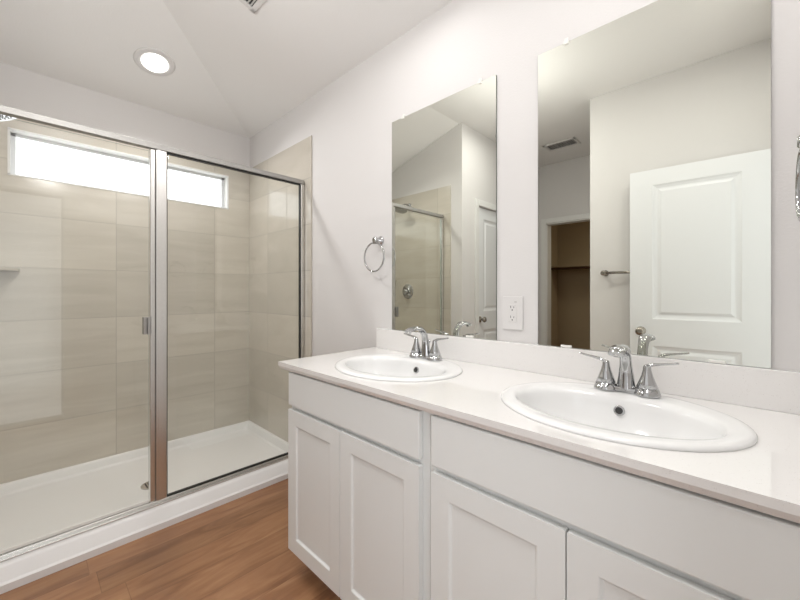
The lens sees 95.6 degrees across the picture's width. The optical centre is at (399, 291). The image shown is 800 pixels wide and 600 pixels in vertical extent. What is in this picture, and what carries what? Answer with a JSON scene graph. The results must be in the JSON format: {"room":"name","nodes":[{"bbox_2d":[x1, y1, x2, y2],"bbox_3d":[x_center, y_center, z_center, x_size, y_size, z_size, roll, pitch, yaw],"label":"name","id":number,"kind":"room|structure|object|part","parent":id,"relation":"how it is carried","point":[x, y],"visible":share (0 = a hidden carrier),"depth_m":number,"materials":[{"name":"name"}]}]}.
{"room":"bathroom","nodes":[
{"label":"bathroom","id":0,"kind":"room"},
{"bbox_2d":[0,62,249,483],"bbox_3d":[-1.874,-0.060,2.473,0.128,2.440,1.665,0,0,44],"label":"wall","id":1,"kind":"structure","parent":0,"point":[74,350],"depth_m":2.34,"materials":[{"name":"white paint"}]},
{"bbox_2d":[7,127,228,208],"bbox_3d":[-1.820,-0.790,2.502,0.096,0.268,1.201,0,0,44],"label":"window","id":2,"kind":"structure","parent":1,"relation":"in","point":[32,155],"depth_m":2.38,"materials":[{"name":"white glass"}]},
{"bbox_2d":[0,479,340,599],"bbox_3d":[-0.389,1.210,-0.597,6.530,0.100,6.600,0,0,44],"label":"floor","id":3,"kind":"structure","parent":0,"point":[238,549],"depth_m":1.53,"materials":[{"name":"wood"}]},
{"bbox_2d":[0,420,287,593],"bbox_3d":[-1.452,1.116,2.149,0.943,0.088,1.541,0,0,44],"label":"shower pan","id":4,"kind":"object","parent":3,"relation":"on","point":[31,507],"visible":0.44,"depth_m":2.01,"materials":[{"name":"white plastic"}]},
{"bbox_2d":[0,105,303,562],"bbox_3d":[-1.177,0.164,1.884,0.056,1.816,1.537,0,0,44],"label":"shower door frame","id":5,"kind":"structure","parent":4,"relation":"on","point":[155,325],"depth_m":1.83,"materials":[{"name":"grey metal"}]},
{"bbox_3d":[-1.472,0.170,1.585,0.006,1.744,0.629,0,0,44],"label":"glass door","id":6,"kind":"part","parent":5,"relation":"part of","materials":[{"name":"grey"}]},
{"bbox_3d":[-1.261,0.170,1.804,0.048,0.085,0.026,0,0,44],"label":"door pull","id":7,"kind":"part","parent":5,"relation":"part of","materials":[{"name":"grey metal"}]},
{"bbox_3d":[-1.218,0.170,1.847,0.038,1.767,0.047,0,0,44],"label":"post","id":8,"kind":"part","parent":5,"relation":"part of","materials":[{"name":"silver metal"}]},
{"bbox_2d":[288,372,430,599],"bbox_3d":[-0.007,0.743,1.442,0.744,0.834,0.551,0,0,44],"label":"vanity cabinet","id":9,"kind":"object","parent":3,"relation":"on","point":[359,463],"visible":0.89,"depth_m":1.19,"materials":[{"name":"white paint"}]},
{"bbox_3d":[-0.328,0.770,1.383,0.350,0.575,0.020,0,0,44],"label":"door","id":10,"kind":"part","parent":9,"relation":"part of","materials":[{"name":"white paint"}]},
{"bbox_3d":[-0.198,0.399,1.257,0.713,0.134,0.020,0,0,44],"label":"drawer","id":11,"kind":"part","parent":9,"relation":"part of","materials":[{"name":"white paint"}]},
{"bbox_3d":[-0.071,0.770,1.134,0.360,0.575,0.020,0,0,44],"label":"door","id":12,"kind":"part","parent":9,"relation":"part of","materials":[{"name":"white paint"}]},
{"bbox_2d":[278,328,799,523],"bbox_3d":[0.241,0.260,1.196,1.562,0.130,0.562,0,0,44],"label":"countertop","id":13,"kind":"structure","parent":9,"relation":"on","point":[764,477],"depth_m":0.93,"materials":[{"name":"stone"}]},
{"bbox_2d":[335,354,462,381],"bbox_3d":[-0.013,0.362,1.431,0.538,0.152,0.448,0,0,44],"label":"sink","id":14,"kind":"object","parent":13,"relation":"in","point":[380,367],"visible":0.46,"depth_m":1.51,"materials":[{"name":"white ceramic"}]},
{"bbox_2d":[404,326,448,360],"bbox_3d":[0.107,0.215,1.552,0.179,0.141,0.179,0,0,-1],"label":"faucet","id":15,"kind":"object","parent":13,"relation":"on","point":[424,352],"visible":1,"depth_m":1.54,"materials":[{"name":"silver metal"}]},
{"bbox_3d":[0.072,0.243,1.589,0.065,0.084,0.065,0,0,44],"label":"handle","id":16,"kind":"part","parent":15,"relation":"part of","materials":[{"name":"silver metal"}]},
{"bbox_3d":[0.078,0.211,1.522,0.050,0.134,0.139,0,0,44],"label":"spout","id":17,"kind":"part","parent":15,"relation":"part of","materials":[{"name":"silver metal"}]},
{"bbox_3d":[0.145,0.243,1.518,0.065,0.084,0.065,0,0,44],"label":"handle","id":18,"kind":"part","parent":15,"relation":"part of","materials":[{"name":"silver metal"}]},
{"bbox_2d":[501,382,757,452],"bbox_3d":[0.523,0.362,0.913,0.538,0.152,0.448,0,0,44],"label":"sink","id":19,"kind":"object","parent":13,"relation":"in","point":[665,422],"visible":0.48,"depth_m":0.92,"materials":[{"name":"white ceramic"}]},
{"bbox_2d":[580,344,678,397],"bbox_3d":[0.643,0.215,1.034,0.179,0.141,0.179,0,0,-1],"label":"faucet","id":20,"kind":"object","parent":13,"relation":"on","point":[646,386],"visible":1,"depth_m":1.02,"materials":[{"name":"silver metal"}]},
{"bbox_3d":[0.585,0.201,1.093,0.078,0.029,0.018,0,0,44],"label":"lever","id":21,"kind":"part","parent":20,"relation":"part of","materials":[{"name":"silver metal"}]},
{"bbox_3d":[0.608,0.243,1.071,0.065,0.084,0.065,0,0,44],"label":"handle","id":22,"kind":"part","parent":20,"relation":"part of","materials":[{"name":"silver metal"}]},
{"bbox_3d":[0.614,0.211,1.004,0.050,0.134,0.139,0,0,44],"label":"spout","id":23,"kind":"part","parent":20,"relation":"part of","materials":[{"name":"silver metal"}]},
{"bbox_3d":[0.645,0.279,1.036,0.132,0.013,0.032,0,0,44],"label":"plate","id":24,"kind":"part","parent":20,"relation":"part of","materials":[{"name":"silver metal"}]},
{"bbox_3d":[0.681,0.243,1.001,0.065,0.084,0.065,0,0,44],"label":"handle","id":25,"kind":"part","parent":20,"relation":"part of","materials":[{"name":"silver metal"}]},
{"bbox_3d":[0.704,0.201,0.979,0.078,0.029,0.018,0,0,44],"label":"lever","id":26,"kind":"part","parent":20,"relation":"part of","materials":[{"name":"silver metal"}]},
{"bbox_2d":[431,413,799,599],"bbox_3d":[0.533,0.743,0.921,0.754,0.834,0.551,0,0,44],"label":"vanity cabinet","id":27,"kind":"object","parent":3,"relation":"on","point":[512,518],"visible":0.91,"depth_m":0.72,"materials":[{"name":"white paint"}]},
{"bbox_3d":[0.214,0.770,0.859,0.348,0.575,0.020,0,0,44],"label":"door","id":28,"kind":"part","parent":27,"relation":"part of","materials":[{"name":"white paint"}]},
{"bbox_3d":[0.469,0.770,0.613,0.356,0.575,0.020,0,0,44],"label":"door","id":29,"kind":"part","parent":27,"relation":"part of","materials":[{"name":"white paint"}]},
{"bbox_2d":[0,0,452,137],"bbox_3d":[-1.921,-1.473,0.069,3.400,0.455,5.430,0,0,44],"label":"ceiling","id":30,"kind":"structure","parent":0,"point":[239,70],"depth_m":2.03,"materials":[{"name":"white paint"}]},
{"bbox_2d":[133,47,175,75],"bbox_3d":[-1.492,-1.395,2.209,0.206,0.066,0.214,0,0,44],"label":"recessed light","id":31,"kind":"object","parent":30,"relation":"in","point":[154,61],"visible":1,"depth_m":2.19,"materials":[{"name":"white plastic"}]},
{"bbox_2d":[239,0,264,12],"bbox_3d":[-0.689,-1.444,1.672,0.320,0.060,0.184,0,0,44],"label":"ceiling vent","id":32,"kind":"object","parent":30,"relation":"in","point":[253,5],"visible":1,"depth_m":1.80,"materials":[{"name":"white plastic"}]},
{"bbox_2d":[249,0,799,441],"bbox_3d":[-0.090,-0.060,1.984,3.374,2.440,0.130,0,0,44],"label":"wall","id":33,"kind":"structure","parent":0,"point":[338,141],"depth_m":1.87,"materials":[{"name":"white paint"}]},
{"bbox_3d":[-0.916,0.033,2.700,0.936,2.101,0.008,0,0,44],"label":"panel","id":34,"kind":"part","parent":33,"relation":"part of","materials":[{"name":"tile"}]},
{"bbox_3d":[-0.578,0.070,2.373,0.004,2.180,0.010,0,0,44],"label":"edge trim","id":35,"kind":"part","parent":33,"relation":"part of","materials":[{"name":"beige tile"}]},
{"bbox_2d":[364,236,384,271],"bbox_3d":[-0.122,-0.196,1.902,0.159,0.192,0.053,0,0,44],"label":"towel ring","id":36,"kind":"object","parent":33,"relation":"attached to","point":[380,240],"visible":1,"depth_m":1.89,"materials":[{"name":"silver metal"}]},
{"bbox_2d":[392,75,496,339],"bbox_3d":[0.171,-0.342,1.648,0.588,1.072,0.010,0,0,44],"label":"wall mirror","id":37,"kind":"object","parent":33,"relation":"attached to","point":[444,152],"visible":0.89,"depth_m":1.61,"materials":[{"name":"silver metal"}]},
{"bbox_2d":[503,296,522,329],"bbox_3d":[0.433,0.083,1.397,0.082,0.128,0.007,0,0,44],"label":"wall outlet","id":38,"kind":"object","parent":33,"relation":"attached to","point":[512,305],"visible":1,"depth_m":1.39,"materials":[{"name":"white plastic"}]},
{"bbox_2d":[508,304,515,321],"bbox_3d":[0.432,0.083,1.395,0.033,0.068,0.003,0,0,44],"label":"receptacle","id":39,"kind":"object","parent":38,"relation":"attached to","point":[511,307],"depth_m":1.40,"materials":[{"name":"white plastic"}]},
{"bbox_2d":[376,328,799,414],"bbox_3d":[0.436,0.245,1.385,1.543,0.102,0.019,0,0,44],"label":"backsplash","id":40,"kind":"structure","parent":33,"relation":"attached to","point":[778,390],"depth_m":1.09,"materials":[{"name":"stone"}]},
{"bbox_2d":[538,0,770,367],"bbox_3d":[0.719,-0.342,1.119,0.595,1.072,0.010,0,0,44],"label":"wall mirror","id":41,"kind":"object","parent":33,"relation":"attached to","point":[654,121],"visible":1,"depth_m":1.07,"materials":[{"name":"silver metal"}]},
{"bbox_3d":[0.369,-0.210,0.117,0.120,2.740,1.940,0,0,44],"label":"wall","id":42,"kind":"structure","parent":0,"visible":0},
{"bbox_2d":[795,135,799,221],"bbox_3d":[0.861,-0.243,0.752,0.053,0.192,0.159,0,0,44],"label":"towel ring","id":43,"kind":"object","parent":42,"relation":"attached to","point":[797,177],"visible":1,"depth_m":0.81,"materials":[{"name":"silver metal"}]},
{"bbox_3d":[-2.026,-0.210,1.552,1.190,2.740,0.128,0,0,44],"label":"wall","id":44,"kind":"structure","parent":0,"visible":0},
{"bbox_2d":[0,114,16,120],"bbox_3d":[-1.956,-0.875,1.718,0.148,0.120,0.208,0,0,44],"label":"shower","id":45,"kind":"object","parent":44,"relation":"attached to","point":[3,118],"visible":0.44,"depth_m":1.79,"materials":[{"name":"silver metal"}]},
{"bbox_2d":[0,267,19,270],"bbox_3d":[-2.169,-0.122,1.925,0.210,0.016,0.210,0,0,44],"label":"corner shelf","id":46,"kind":"object","parent":44,"relation":"attached to","point":[1,268],"visible":1,"depth_m":1.97,"materials":[{"name":"tile"}]}
]}

